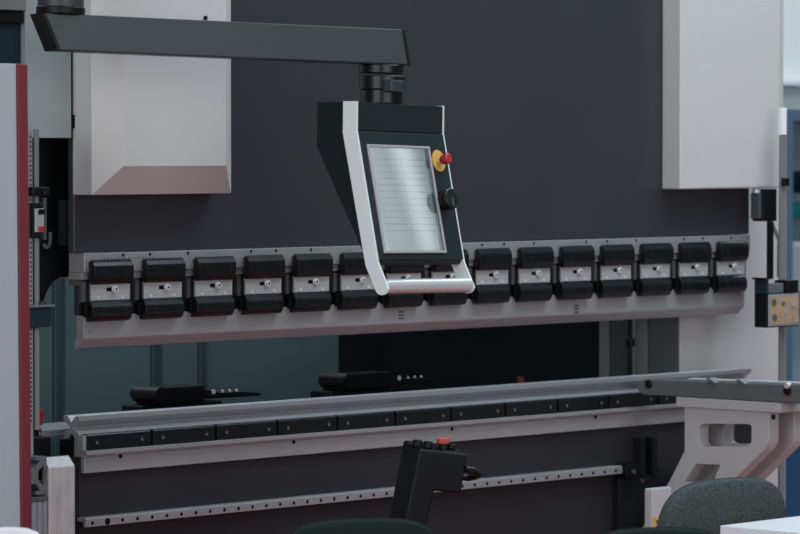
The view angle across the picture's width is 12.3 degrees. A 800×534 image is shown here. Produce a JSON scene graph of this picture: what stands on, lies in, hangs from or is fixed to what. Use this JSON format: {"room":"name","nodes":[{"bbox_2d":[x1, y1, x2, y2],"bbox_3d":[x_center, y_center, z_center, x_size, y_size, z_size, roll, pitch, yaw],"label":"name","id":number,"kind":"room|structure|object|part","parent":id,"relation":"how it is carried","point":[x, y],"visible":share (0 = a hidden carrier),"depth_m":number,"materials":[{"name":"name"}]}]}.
{"room":"metal workshop","nodes":[
{"label":"metal workshop","id":0,"kind":"room"},
{"bbox_2d":[783,0,799,108],"bbox_3d":[4.514,-0.815,19.728,0.150,3.600,8.980,2,3,43],"label":"wall","id":1,"kind":"structure","parent":0,"point":[791,8],"depth_m":16.66,"materials":[{"name":"white paint"}]},
{"bbox_2d":[783,79,799,85],"bbox_3d":[4.602,-0.924,19.642,0.090,0.027,8.980,2,3,43],"label":"trim","id":2,"kind":"structure","parent":1,"relation":"attached to","point":[786,82],"depth_m":16.52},
{"bbox_3d":[0.609,1.371,9.337,26.000,0.100,30.000,2,3,43],"label":"floor","id":3,"kind":"structure","parent":0,"visible":0},
{"bbox_2d":[0,0,24,63],"bbox_3d":[-1.051,0.325,9.085,0.130,2.007,0.244,2,3,43],"label":"tall cabinet","id":4,"kind":"object","parent":3,"relation":"on","point":[11,11],"visible":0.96,"depth_m":9.08,"materials":[{"name":"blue metal"}]},
{"bbox_3d":[-1.051,-0.653,9.053,0.130,0.050,0.244,2,3,43],"label":"rail","id":5,"kind":"part","parent":4,"relation":"part of","materials":[{"name":"grey metal"}]},
{"bbox_2d":[28,129,54,454],"bbox_3d":[-0.888,0.497,9.026,0.056,1.666,0.081,2,3,43],"label":"rail","id":6,"kind":"object","parent":3,"relation":"on","point":[36,131],"depth_m":9.00,"materials":[{"name":"metal"}]},
{"bbox_2d":[29,187,48,239],"bbox_3d":[-0.877,-0.130,8.987,0.030,0.130,0.059,2,3,43],"label":"sensor","id":7,"kind":"object","parent":6,"relation":"attached to","point":[38,211],"visible":0.97,"depth_m":8.98,"materials":[{"name":"black plastic"}]},
{"bbox_3d":[-0.868,-0.117,9.012,0.010,0.102,0.011,2,3,43],"label":"plate","id":8,"kind":"part","parent":7,"relation":"part of","materials":[{"name":"grey metal"}]},
{"bbox_3d":[-0.876,0.116,9.002,0.023,0.063,0.081,2,3,43],"label":"rail bracket","id":9,"kind":"part","parent":6,"relation":"part of","materials":[{"name":"grey metal"}]},
{"bbox_2d":[30,304,54,307],"bbox_3d":[-0.876,0.095,9.002,0.023,0.005,0.081,2,3,43],"label":"shelf","id":10,"kind":"object","parent":6,"relation":"attached to","point":[40,305],"depth_m":9.00,"materials":[{"name":"metal"}]},
{"bbox_2d":[20,0,782,533],"bbox_3d":[-0.293,0.075,10.728,1.488,2.400,3.264,2,3,43],"label":"press brake","id":11,"kind":"object","parent":3,"relation":"on","point":[596,123],"depth_m":10.45,"materials":[{"name":"paint"}]},
{"bbox_3d":[-0.881,-0.620,9.170,0.030,0.600,0.150,2,3,43],"label":"panel","id":12,"kind":"part","parent":11,"relation":"part of","materials":[{"name":"paint"}]},
{"bbox_3d":[-0.891,-0.067,9.336,0.010,0.044,0.032,2,3,43],"label":"throat plate","id":13,"kind":"part","parent":11,"relation":"part of","materials":[{"name":"grey metal"}]},
{"bbox_3d":[-0.892,0.201,9.391,0.040,1.077,0.206,2,3,43],"label":"plate","id":14,"kind":"part","parent":11,"relation":"part of","materials":[{"name":"black metal"}]},
{"bbox_2d":[39,409,69,442],"bbox_3d":[-0.875,0.402,9.422,0.050,0.087,0.181,2,3,43],"label":"slide rail","id":15,"kind":"object","parent":11,"relation":"attached to","point":[56,430],"depth_m":9.39,"materials":[{"name":"metal"}]},
{"bbox_3d":[-0.924,0.381,9.365,0.027,0.040,0.032,2,3,43],"label":"stop cap","id":16,"kind":"part","parent":15,"relation":"part of","materials":[{"name":"red plastic"}]},
{"bbox_3d":[-0.872,0.437,9.427,0.050,0.018,0.150,2,3,43],"label":"rail","id":17,"kind":"part","parent":15,"relation":"part of","materials":[{"name":"metal"}]},
{"bbox_3d":[-1.028,0.066,11.001,0.040,2.000,0.027,2,3,43],"label":"panel","id":18,"kind":"part","parent":11,"relation":"part of","materials":[{"name":"metal"}]},
{"bbox_2d":[75,315,103,348],"bbox_3d":[-0.780,0.164,9.303,0.034,0.084,0.069,2,3,43],"label":"tool","id":19,"kind":"object","parent":11,"relation":"attached to","point":[89,334],"visible":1,"depth_m":9.29,"materials":[{"name":"metal"}]},
{"bbox_2d":[79,259,133,321],"bbox_3d":[-0.735,0.058,9.314,0.047,0.154,0.155,2,3,43],"label":"clamp","id":20,"kind":"object","parent":11,"relation":"attached to","point":[110,280],"visible":1,"depth_m":9.29,"materials":[{"name":"black metal"}]},
{"bbox_3d":[-0.731,0.061,9.314,0.006,0.044,0.132,2,3,43],"label":"wedge plate","id":21,"kind":"part","parent":20,"relation":"part of","materials":[{"name":"metal"}]},
{"bbox_2d":[82,430,150,450],"bbox_3d":[-0.715,0.437,9.336,0.024,0.040,0.218,2,3,43],"label":"plate","id":22,"kind":"object","parent":11,"relation":"on","point":[134,438],"visible":1,"depth_m":9.33,"materials":[{"name":"metal"}]},
{"bbox_2d":[97,311,197,347],"bbox_3d":[-0.645,0.159,9.448,0.033,0.084,0.328,2,3,43],"label":"tool","id":23,"kind":"object","parent":11,"relation":"attached to","point":[135,331],"visible":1,"depth_m":9.44,"materials":[{"name":"metal"}]},
{"bbox_3d":[-0.757,0.057,11.292,0.040,2.000,0.027,2,3,43],"label":"panel","id":24,"kind":"part","parent":11,"relation":"part of","materials":[{"name":"clear glass"}]},
{"bbox_2d":[132,257,185,318],"bbox_3d":[-0.611,0.054,9.447,0.047,0.154,0.155,2,3,43],"label":"clamp","id":25,"kind":"object","parent":11,"relation":"attached to","point":[162,278],"visible":1,"depth_m":9.43,"materials":[{"name":"metal"}]},
{"bbox_3d":[-0.607,0.057,9.446,0.006,0.044,0.132,2,3,43],"label":"wedge plate","id":26,"kind":"part","parent":25,"relation":"part of","materials":[{"name":"metal"}]},
{"bbox_2d":[148,425,214,444],"bbox_3d":[-0.560,0.431,9.502,0.024,0.040,0.218,2,3,43],"label":"plate","id":27,"kind":"object","parent":11,"relation":"on","point":[161,436],"visible":1,"depth_m":9.49,"materials":[{"name":"metal"}]},
{"bbox_2d":[122,384,260,410],"bbox_3d":[-0.550,0.406,10.054,0.105,0.182,0.467,2,3,43],"label":"backgauge finger","id":28,"kind":"object","parent":11,"relation":"on","point":[180,395],"visible":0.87,"depth_m":9.95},
{"bbox_3d":[-0.621,0.052,11.437,0.040,2.000,0.027,2,3,43],"label":"panel","id":29,"kind":"part","parent":11,"relation":"part of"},
{"bbox_2d":[184,256,235,316],"bbox_3d":[-0.488,0.050,9.579,0.047,0.154,0.155,2,3,43],"label":"clamp","id":30,"kind":"object","parent":11,"relation":"attached to","point":[211,284],"visible":1,"depth_m":9.56,"materials":[{"name":"metal"}]},
{"bbox_3d":[-0.484,0.053,9.579,0.006,0.044,0.132,2,3,43],"label":"wedge plate","id":31,"kind":"part","parent":30,"relation":"part of","materials":[{"name":"metal"}]},
{"bbox_2d":[212,420,276,439],"bbox_3d":[-0.405,0.426,9.668,0.024,0.040,0.218,2,3,43],"label":"plate","id":32,"kind":"object","parent":11,"relation":"on","point":[238,430],"visible":1,"depth_m":9.66,"materials":[{"name":"metal"}]},
{"bbox_2d":[30,0,474,294],"bbox_3d":[-0.498,-0.496,9.124,1.084,1.110,1.134,1,1,35],"label":"pendant","id":33,"kind":"object","parent":11,"relation":"attached to","point":[387,160],"depth_m":8.97,"materials":[{"name":"grey metal"}]},
{"bbox_3d":[-0.797,-0.794,8.741,0.110,0.358,0.110,1,1,-25],"label":"pivot post","id":34,"kind":"part","parent":33,"relation":"part of","materials":[{"name":"metal"}]},
{"bbox_3d":[-0.524,-0.766,9.141,0.956,0.556,0.608,1,1,-25],"label":"pendant arm","id":35,"kind":"part","parent":33,"relation":"part of"},
{"bbox_2d":[437,188,457,209],"bbox_3d":[0.117,-0.168,9.150,0.042,0.056,0.056,2,3,43],"label":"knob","id":36,"kind":"object","parent":33,"relation":"attached to","point":[447,199],"depth_m":9.14,"materials":[{"name":"plastic"}]},
{"bbox_2d":[234,254,284,314],"bbox_3d":[-0.364,0.046,9.711,0.047,0.154,0.155,2,3,43],"label":"clamp","id":37,"kind":"object","parent":11,"relation":"attached to","point":[261,281],"visible":1,"depth_m":9.69,"materials":[{"name":"metal"}]},
{"bbox_3d":[-0.360,0.048,9.711,0.006,0.044,0.132,2,3,43],"label":"wedge plate","id":38,"kind":"part","parent":37,"relation":"part of","materials":[{"name":"metal"}]},
{"bbox_3d":[-0.411,0.045,11.670,0.030,2.000,0.597,2,3,43],"label":"panel","id":39,"kind":"part","parent":11,"relation":"part of","materials":[{"name":"clear glass"}]},
{"bbox_2d":[276,415,336,434],"bbox_3d":[-0.251,0.421,9.834,0.024,0.040,0.218,2,3,43],"label":"plate","id":40,"kind":"object","parent":11,"relation":"on","point":[319,423],"visible":1,"depth_m":9.82,"materials":[{"name":"metal"}]},
{"bbox_2d":[283,253,332,311],"bbox_3d":[-0.241,0.041,9.844,0.047,0.154,0.155,2,3,43],"label":"clamp","id":41,"kind":"object","parent":11,"relation":"attached to","point":[311,272],"visible":1,"depth_m":9.82,"materials":[{"name":"metal"}]},
{"bbox_3d":[-0.237,0.044,9.843,0.006,0.044,0.132,2,3,43],"label":"wedge plate","id":42,"kind":"part","parent":41,"relation":"part of","materials":[{"name":"metal"}]},
{"bbox_3d":[-0.080,0.614,10.017,0.032,0.022,2.100,2,3,43],"label":"support rail","id":43,"kind":"part","parent":11,"relation":"part of","materials":[{"name":"metal"}]},
{"bbox_2d":[330,252,377,309],"bbox_3d":[-0.117,0.037,9.976,0.047,0.154,0.155,2,3,43],"label":"clamp","id":44,"kind":"object","parent":11,"relation":"attached to","point":[354,285],"visible":0.84,"depth_m":9.95,"materials":[{"name":"metal"}]},
{"bbox_3d":[-0.113,0.040,9.976,0.006,0.044,0.132,2,3,43],"label":"wedge plate","id":45,"kind":"part","parent":44,"relation":"part of","materials":[{"name":"metal"}]},
{"bbox_2d":[333,411,393,429],"bbox_3d":[-0.096,0.415,9.999,0.024,0.040,0.218,2,3,43],"label":"plate","id":46,"kind":"object","parent":11,"relation":"on","point":[384,418],"visible":1,"depth_m":9.99,"materials":[{"name":"metal"}]},
{"bbox_2d":[310,371,444,397],"bbox_3d":[-0.046,0.387,10.594,0.105,0.186,0.499,2,3,43],"label":"backgauge finger","id":47,"kind":"object","parent":11,"relation":"on","point":[361,382],"visible":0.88,"depth_m":10.48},
{"bbox_3d":[0.139,0.464,10.260,0.013,0.040,2.735,2,3,43],"label":"bed rail","id":48,"kind":"part","parent":11,"relation":"part of","materials":[{"name":"metal"}]},
{"bbox_2d":[381,265,424,307],"bbox_3d":[0.006,0.033,10.108,0.047,0.154,0.155,2,3,43],"label":"clamp","id":49,"kind":"object","parent":11,"relation":"attached to","point":[392,271],"visible":0.37,"depth_m":10.09,"materials":[{"name":"metal"}]},
{"bbox_3d":[0.010,0.036,10.108,0.006,0.044,0.132,2,3,43],"label":"wedge plate","id":50,"kind":"part","parent":49,"relation":"part of","materials":[{"name":"metal"}]},
{"bbox_2d":[64,368,750,438],"bbox_3d":[0.112,0.370,10.290,0.060,0.058,2.747,2,3,43],"label":"die","id":51,"kind":"object","parent":11,"relation":"on","point":[79,424],"visible":0.78,"depth_m":10.03,"materials":[{"name":"metal"}]},
{"bbox_3d":[0.116,-0.568,10.251,0.022,1.000,2.755,2,3,43],"label":"beam plate","id":52,"kind":"part","parent":11,"relation":"part of","materials":[{"name":"paint"}]},
{"bbox_3d":[0.118,0.052,10.276,0.016,0.074,2.727,2,3,43],"label":"mounting rail","id":53,"kind":"part","parent":11,"relation":"part of","materials":[{"name":"metal"}]},
{"bbox_3d":[0.102,0.886,10.310,0.090,0.806,2.750,2,3,43],"label":"bed plate","id":54,"kind":"part","parent":11,"relation":"part of","materials":[{"name":"paint"}]},
{"bbox_2d":[394,407,449,425],"bbox_3d":[0.059,0.410,10.165,0.024,0.040,0.218,2,3,43],"label":"plate","id":55,"kind":"object","parent":11,"relation":"on","point":[437,414],"visible":1,"depth_m":10.15,"materials":[{"name":"metal"}]},
{"bbox_2d":[422,249,468,305],"bbox_3d":[0.130,0.029,10.241,0.047,0.154,0.155,2,3,43],"label":"clamp","id":56,"kind":"object","parent":11,"relation":"attached to","point":[439,271],"visible":0.48,"depth_m":10.21,"materials":[{"name":"metal"}]},
{"bbox_3d":[0.134,0.031,10.240,0.006,0.044,0.132,2,3,43],"label":"wedge plate","id":57,"kind":"part","parent":56,"relation":"part of","materials":[{"name":"metal"}]},
{"bbox_2d":[191,287,729,342],"bbox_3d":[0.227,0.129,10.382,0.033,0.084,2.228,2,3,43],"label":"tool","id":58,"kind":"object","parent":11,"relation":"attached to","point":[236,326],"visible":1,"depth_m":10.28,"materials":[{"name":"metal"}]},
{"bbox_2d":[448,403,504,420],"bbox_3d":[0.213,0.405,10.331,0.024,0.040,0.218,2,3,43],"label":"plate","id":59,"kind":"object","parent":11,"relation":"on","point":[490,410],"visible":1,"depth_m":10.32,"materials":[{"name":"metal"}]},
{"bbox_3d":[0.289,0.042,11.746,0.889,2.000,0.052,2,3,43],"label":"panel","id":60,"kind":"part","parent":11,"relation":"part of","materials":[{"name":"black metal"}]},
{"bbox_2d":[468,248,511,303],"bbox_3d":[0.253,0.024,10.373,0.047,0.154,0.155,2,3,43],"label":"clamp","id":61,"kind":"object","parent":11,"relation":"attached to","point":[492,265],"visible":0.89,"depth_m":10.35,"materials":[{"name":"metal"}]},
{"bbox_3d":[0.257,0.027,10.373,0.006,0.044,0.132,2,3,43],"label":"wedge plate","id":62,"kind":"part","parent":61,"relation":"part of","materials":[{"name":"metal"}]},
{"bbox_3d":[0.359,0.397,10.974,0.021,0.141,0.021,2,3,43],"label":"marker cap","id":63,"kind":"part","parent":11,"relation":"part of","materials":[{"name":"red plastic"}]},
{"bbox_2d":[502,399,556,416],"bbox_3d":[0.368,0.399,10.497,0.024,0.040,0.218,2,3,43],"label":"plate","id":64,"kind":"object","parent":11,"relation":"on","point":[542,406],"visible":1,"depth_m":10.49,"materials":[{"name":"metal"}]},
{"bbox_2d":[508,246,553,301],"bbox_3d":[0.377,0.020,10.505,0.047,0.154,0.155,2,3,43],"label":"clamp","id":65,"kind":"object","parent":11,"relation":"attached to","point":[532,277],"visible":1,"depth_m":10.48,"materials":[{"name":"metal"}]},
{"bbox_3d":[0.381,0.023,10.505,0.006,0.044,0.132,2,3,43],"label":"wedge plate","id":66,"kind":"part","parent":65,"relation":"part of","materials":[{"name":"metal"}]},
{"bbox_2d":[550,245,594,299],"bbox_3d":[0.500,0.016,10.637,0.047,0.154,0.155,2,3,43],"label":"clamp","id":67,"kind":"object","parent":11,"relation":"attached to","point":[575,262],"visible":1,"depth_m":10.62,"materials":[{"name":"metal"}]},
{"bbox_3d":[0.504,0.019,10.637,0.006,0.044,0.132,2,3,43],"label":"wedge plate","id":68,"kind":"part","parent":67,"relation":"part of","materials":[{"name":"metal"}]},
{"bbox_2d":[554,395,607,412],"bbox_3d":[0.523,0.394,10.663,0.024,0.040,0.218,2,3,43],"label":"plate","id":69,"kind":"object","parent":11,"relation":"on","point":[595,402],"visible":1,"depth_m":10.65,"materials":[{"name":"metal"}]},
{"bbox_2d":[591,244,634,297],"bbox_3d":[0.624,0.012,10.770,0.047,0.154,0.155,2,3,43],"label":"clamp","id":70,"kind":"object","parent":11,"relation":"attached to","point":[616,260],"visible":1,"depth_m":10.75,"materials":[{"name":"metal"}]},
{"bbox_3d":[0.628,0.014,10.770,0.006,0.044,0.132,2,3,43],"label":"wedge plate","id":71,"kind":"part","parent":70,"relation":"part of","materials":[{"name":"metal"}]},
{"bbox_3d":[0.704,0.231,11.305,0.025,0.022,0.025,2,3,43],"label":"guide rod","id":72,"kind":"part","parent":11,"relation":"part of","materials":[{"name":"black plastic"}]},
{"bbox_3d":[0.704,0.307,11.308,0.014,1.300,0.014,2,3,43],"label":"rod","id":73,"kind":"part","parent":11,"relation":"part of","materials":[{"name":"black plastic"}]},
{"bbox_2d":[606,392,656,408],"bbox_3d":[0.677,0.389,10.828,0.024,0.040,0.218,2,3,43],"label":"plate","id":74,"kind":"object","parent":11,"relation":"on","point":[621,400],"visible":0.95,"depth_m":10.81,"materials":[{"name":"metal"}]},
{"bbox_3d":[0.704,0.556,10.856,0.030,0.109,0.020,2,3,43],"label":"post","id":75,"kind":"part","parent":11,"relation":"part of","materials":[{"name":"black metal"}]},
{"bbox_3d":[0.741,0.554,10.896,0.030,0.109,0.020,2,3,43],"label":"post","id":76,"kind":"part","parent":11,"relation":"part of","materials":[{"name":"black metal"}]},
{"bbox_2d":[631,243,673,295],"bbox_3d":[0.747,0.007,10.902,0.047,0.154,0.155,2,3,43],"label":"clamp","id":77,"kind":"object","parent":11,"relation":"attached to","point":[655,259],"visible":1,"depth_m":10.88,"materials":[{"name":"metal"}]},
{"bbox_3d":[0.751,0.010,10.902,0.006,0.044,0.132,2,3,43],"label":"wedge plate","id":78,"kind":"part","parent":77,"relation":"part of","materials":[{"name":"metal"}]},
{"bbox_2d":[657,395,675,404],"bbox_3d":[0.832,0.383,10.994,0.024,0.040,0.218,2,3,43],"label":"plate","id":79,"kind":"object","parent":11,"relation":"on","point":[661,400],"visible":0.34,"depth_m":10.93,"materials":[{"name":"metal"}]},
{"bbox_2d":[669,242,711,294],"bbox_3d":[0.870,0.003,11.034,0.047,0.154,0.155,2,3,43],"label":"clamp","id":80,"kind":"object","parent":11,"relation":"attached to","point":[694,257],"visible":1,"depth_m":11.01,"materials":[{"name":"metal"}]},
{"bbox_3d":[0.875,0.006,11.034,0.006,0.044,0.132,2,3,43],"label":"wedge plate","id":81,"kind":"part","parent":80,"relation":"part of","materials":[{"name":"metal"}]},
{"bbox_3d":[0.913,0.051,11.483,0.300,2.400,0.514,2,3,43],"label":"frame","id":82,"kind":"part","parent":11,"relation":"part of","materials":[{"name":"paint"}]},
{"bbox_2d":[638,377,799,403],"bbox_3d":[1.079,0.349,10.469,1.000,0.066,0.085,2,3,43],"label":"support","id":83,"kind":"object","parent":11,"relation":"attached to","point":[744,389],"visible":1,"depth_m":10.57,"materials":[{"name":"metal"}]},
{"bbox_2d":[643,397,799,526],"bbox_3d":[0.940,0.701,10.696,0.534,0.652,0.190,2,3,43],"label":"support bracket","id":84,"kind":"object","parent":11,"relation":"attached to","point":[775,425],"visible":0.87,"depth_m":10.59,"materials":[{"name":"metal"}]},
{"bbox_3d":[0.999,0.391,10.631,0.374,0.028,0.190,2,3,43],"label":"plate","id":85,"kind":"part","parent":84,"relation":"part of","materials":[{"name":"paint"}]},
{"bbox_2d":[707,241,748,292],"bbox_3d":[0.994,-0.001,11.167,0.047,0.154,0.155,2,3,43],"label":"clamp","id":86,"kind":"object","parent":11,"relation":"attached to","point":[728,270],"visible":1,"depth_m":11.14,"materials":[{"name":"metal"}]},
{"bbox_3d":[0.998,0.002,11.166,0.006,0.044,0.132,2,3,43],"label":"wedge plate","id":87,"kind":"part","parent":86,"relation":"part of","materials":[{"name":"metal"}]},
{"bbox_2d":[723,292,743,314],"bbox_3d":[1.010,0.102,11.222,0.033,0.084,0.069,2,3,43],"label":"tool","id":88,"kind":"object","parent":11,"relation":"attached to","point":[736,298],"visible":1,"depth_m":11.21,"materials":[{"name":"metal"}]},
{"bbox_3d":[1.023,-0.611,11.103,0.002,0.742,0.378,2,3,43],"label":"panel","id":89,"kind":"part","parent":11,"relation":"part of","materials":[{"name":"paint"}]},
{"bbox_3d":[1.073,-0.184,11.151,0.033,0.077,0.012,2,3,43],"label":"plate","id":90,"kind":"part","parent":11,"relation":"part of","materials":[{"name":"grey metal"}]},
{"bbox_2d":[774,224,778,277],"bbox_3d":[1.138,-0.051,11.200,0.015,0.166,0.041,-1,2,-37],"label":"cable","id":91,"kind":"object","parent":11,"relation":"hanging from","point":[775,229],"visible":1,"depth_m":11.18,"materials":[{"name":"plastic"}]},
{"bbox_2d":[778,108,788,501],"bbox_3d":[1.158,0.391,11.171,0.024,1.740,0.034,2,3,43],"label":"rail","id":92,"kind":"object","parent":3,"relation":"on","point":[783,180],"visible":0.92,"depth_m":11.15,"materials":[{"name":"metal"}]},
{"bbox_2d":[752,277,798,327],"bbox_3d":[1.129,0.105,11.085,0.057,0.149,0.171,2,3,43],"label":"receiver","id":93,"kind":"object","parent":92,"relation":"attached to","point":[777,303],"visible":1,"depth_m":11.05,"materials":[{"name":"black metal"}]},
{"bbox_3d":[1.076,0.035,11.031,0.052,0.006,0.023,2,3,43],"label":"lid","id":94,"kind":"part","parent":93,"relation":"part of","materials":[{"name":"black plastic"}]},
{"bbox_3d":[1.152,0.431,11.173,0.010,1.659,0.023,2,3,43],"label":"rail","id":95,"kind":"part","parent":92,"relation":"part of","materials":[{"name":"grey metal"}]},
{"bbox_2d":[785,446,799,517],"bbox_3d":[2.255,0.853,16.110,0.450,0.499,1.500,2,3,43],"label":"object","id":96,"kind":"structure","parent":3,"relation":"on","point":[792,497],"depth_m":15.64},
{"bbox_2d":[786,109,799,381],"bbox_3d":[2.052,0.194,16.568,0.400,1.787,1.600,2,3,43],"label":"display cabinet","id":97,"kind":"object","parent":3,"relation":"on","point":[793,115],"visible":0.11,"depth_m":15.87,"materials":[{"name":"blue metal"}]},
{"bbox_3d":[1.946,0.032,16.662,0.030,1.369,1.500,2,3,43],"label":"panel","id":98,"kind":"part","parent":97,"relation":"part of","materials":[{"name":"blue metal"}]},
{"bbox_2d":[793,241,799,292],"bbox_3d":[1.797,-0.001,16.333,0.180,0.220,0.260,2,3,43],"label":"box","id":99,"kind":"object","parent":97,"relation":"in","point":[796,245],"visible":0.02,"depth_m":16.21,"materials":[{"name":"white plastic"}]},
{"bbox_2d":[793,171,799,192],"bbox_3d":[1.729,-0.374,16.255,0.170,0.099,0.099,2,3,43],"label":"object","id":100,"kind":"object","parent":97,"relation":"in","point":[796,174],"visible":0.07,"depth_m":16.19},
{"bbox_2d":[793,203,799,218],"bbox_3d":[1.801,-0.248,16.329,0.180,0.070,0.245,2,3,43],"label":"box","id":101,"kind":"object","parent":97,"relation":"in","point":[796,206],"visible":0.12,"depth_m":16.23,"materials":[{"name":"teal plastic"}]},
{"bbox_3d":[0.309,1.334,8.794,2.100,0.008,4.000,2,3,43],"label":"floor mat","id":102,"kind":"object","parent":3,"relation":"on","visible":0},
{"bbox_2d":[0,63,31,528],"bbox_3d":[-0.970,0.436,8.582,0.050,1.816,0.276,2,3,43],"label":"panel","id":103,"kind":"object","parent":102,"relation":"on","point":[15,407],"visible":1,"depth_m":8.62,"materials":[{"name":"paint"}]},
{"bbox_3d":[-0.981,0.437,8.570,0.040,1.816,0.244,2,3,43],"label":"panel","id":104,"kind":"part","parent":103,"relation":"part of","materials":[{"name":"paint"}]},
{"bbox_3d":[-0.892,0.434,8.666,0.050,1.816,0.045,2,3,43],"label":"edge trim","id":105,"kind":"part","parent":103,"relation":"part of","materials":[{"name":"red paint"}]},
{"bbox_2d":[0,527,38,533],"bbox_3d":[-0.910,0.971,7.926,0.300,0.788,0.430,0,2,-2],"label":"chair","id":106,"kind":"object","parent":102,"relation":"on","point":[3,530],"visible":1,"depth_m":8.10,"materials":[{"name":"plastic"}]},
{"bbox_2d":[31,501,46,533],"bbox_3d":[-0.908,0.949,8.931,0.077,0.768,0.086,2,3,43],"label":"upright","id":107,"kind":"object","parent":102,"relation":"on","point":[38,509],"visible":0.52,"depth_m":8.91,"materials":[{"name":"metal"}]},
{"bbox_2d":[31,455,47,501],"bbox_3d":[-0.909,0.510,8.915,0.077,0.108,0.094,2,3,43],"label":"aluminum profile","id":108,"kind":"object","parent":107,"relation":"on","point":[38,487],"visible":0.27,"depth_m":8.91,"materials":[{"name":"metal"}]},
{"bbox_3d":[-0.907,0.558,8.919,0.077,0.012,0.088,2,3,43],"label":"plate","id":109,"kind":"part","parent":108,"relation":"part of","materials":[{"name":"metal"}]},
{"bbox_2d":[42,455,74,533],"bbox_3d":[-0.827,0.896,8.973,0.026,0.873,0.084,2,3,43],"label":"metal post","id":110,"kind":"object","parent":102,"relation":"on","point":[59,475],"visible":1,"depth_m":8.95,"materials":[{"name":"metal"}]},
{"bbox_2d":[288,518,434,533],"bbox_3d":[-0.151,0.946,8.210,0.413,0.824,0.509,-1,2,-17],"label":"chair","id":111,"kind":"object","parent":102,"relation":"on","point":[349,525],"visible":1,"depth_m":7.96,"materials":[{"name":"black fabric"}]},
{"bbox_2d":[389,437,481,525],"bbox_3d":[0.045,0.873,8.946,0.319,0.919,0.247,-1,2,-27],"label":"foot pedal control","id":112,"kind":"object","parent":102,"relation":"on","point":[426,467],"visible":0.99,"depth_m":8.91,"materials":[{"name":"black metal"}]},
{"bbox_3d":[0.166,0.501,8.985,0.058,0.043,0.078,-1,2,-27],"label":"loop handle","id":113,"kind":"part","parent":112,"relation":"part of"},
{"bbox_2d":[645,486,670,526],"bbox_3d":[0.733,0.954,10.502,0.030,0.657,0.090,2,3,43],"label":"junction box","id":114,"kind":"object","parent":102,"relation":"on","point":[655,498],"visible":0.6,"depth_m":10.47,"materials":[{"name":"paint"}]},
{"bbox_2d":[605,527,714,533],"bbox_3d":[0.510,0.950,7.917,0.363,0.835,0.509,0,2,-7],"label":"chair","id":115,"kind":"object","parent":102,"relation":"on","point":[643,530],"visible":1,"depth_m":7.67,"materials":[{"name":"grey fabric"}]},
{"bbox_2d":[657,477,786,533],"bbox_3d":[0.661,0.917,9.225,0.424,0.817,0.509,-1,2,-37],"label":"chair","id":116,"kind":"object","parent":102,"relation":"on","point":[709,504],"visible":0.92,"depth_m":8.99,"materials":[{"name":"grey fabric"}]},
{"bbox_2d":[720,516,799,533],"bbox_3d":[1.430,0.967,8.825,0.750,0.740,1.200,2,3,43],"label":"table","id":117,"kind":"object","parent":102,"relation":"on","point":[790,525],"visible":1,"depth_m":8.61,"materials":[{"name":"metal"}]}
]}

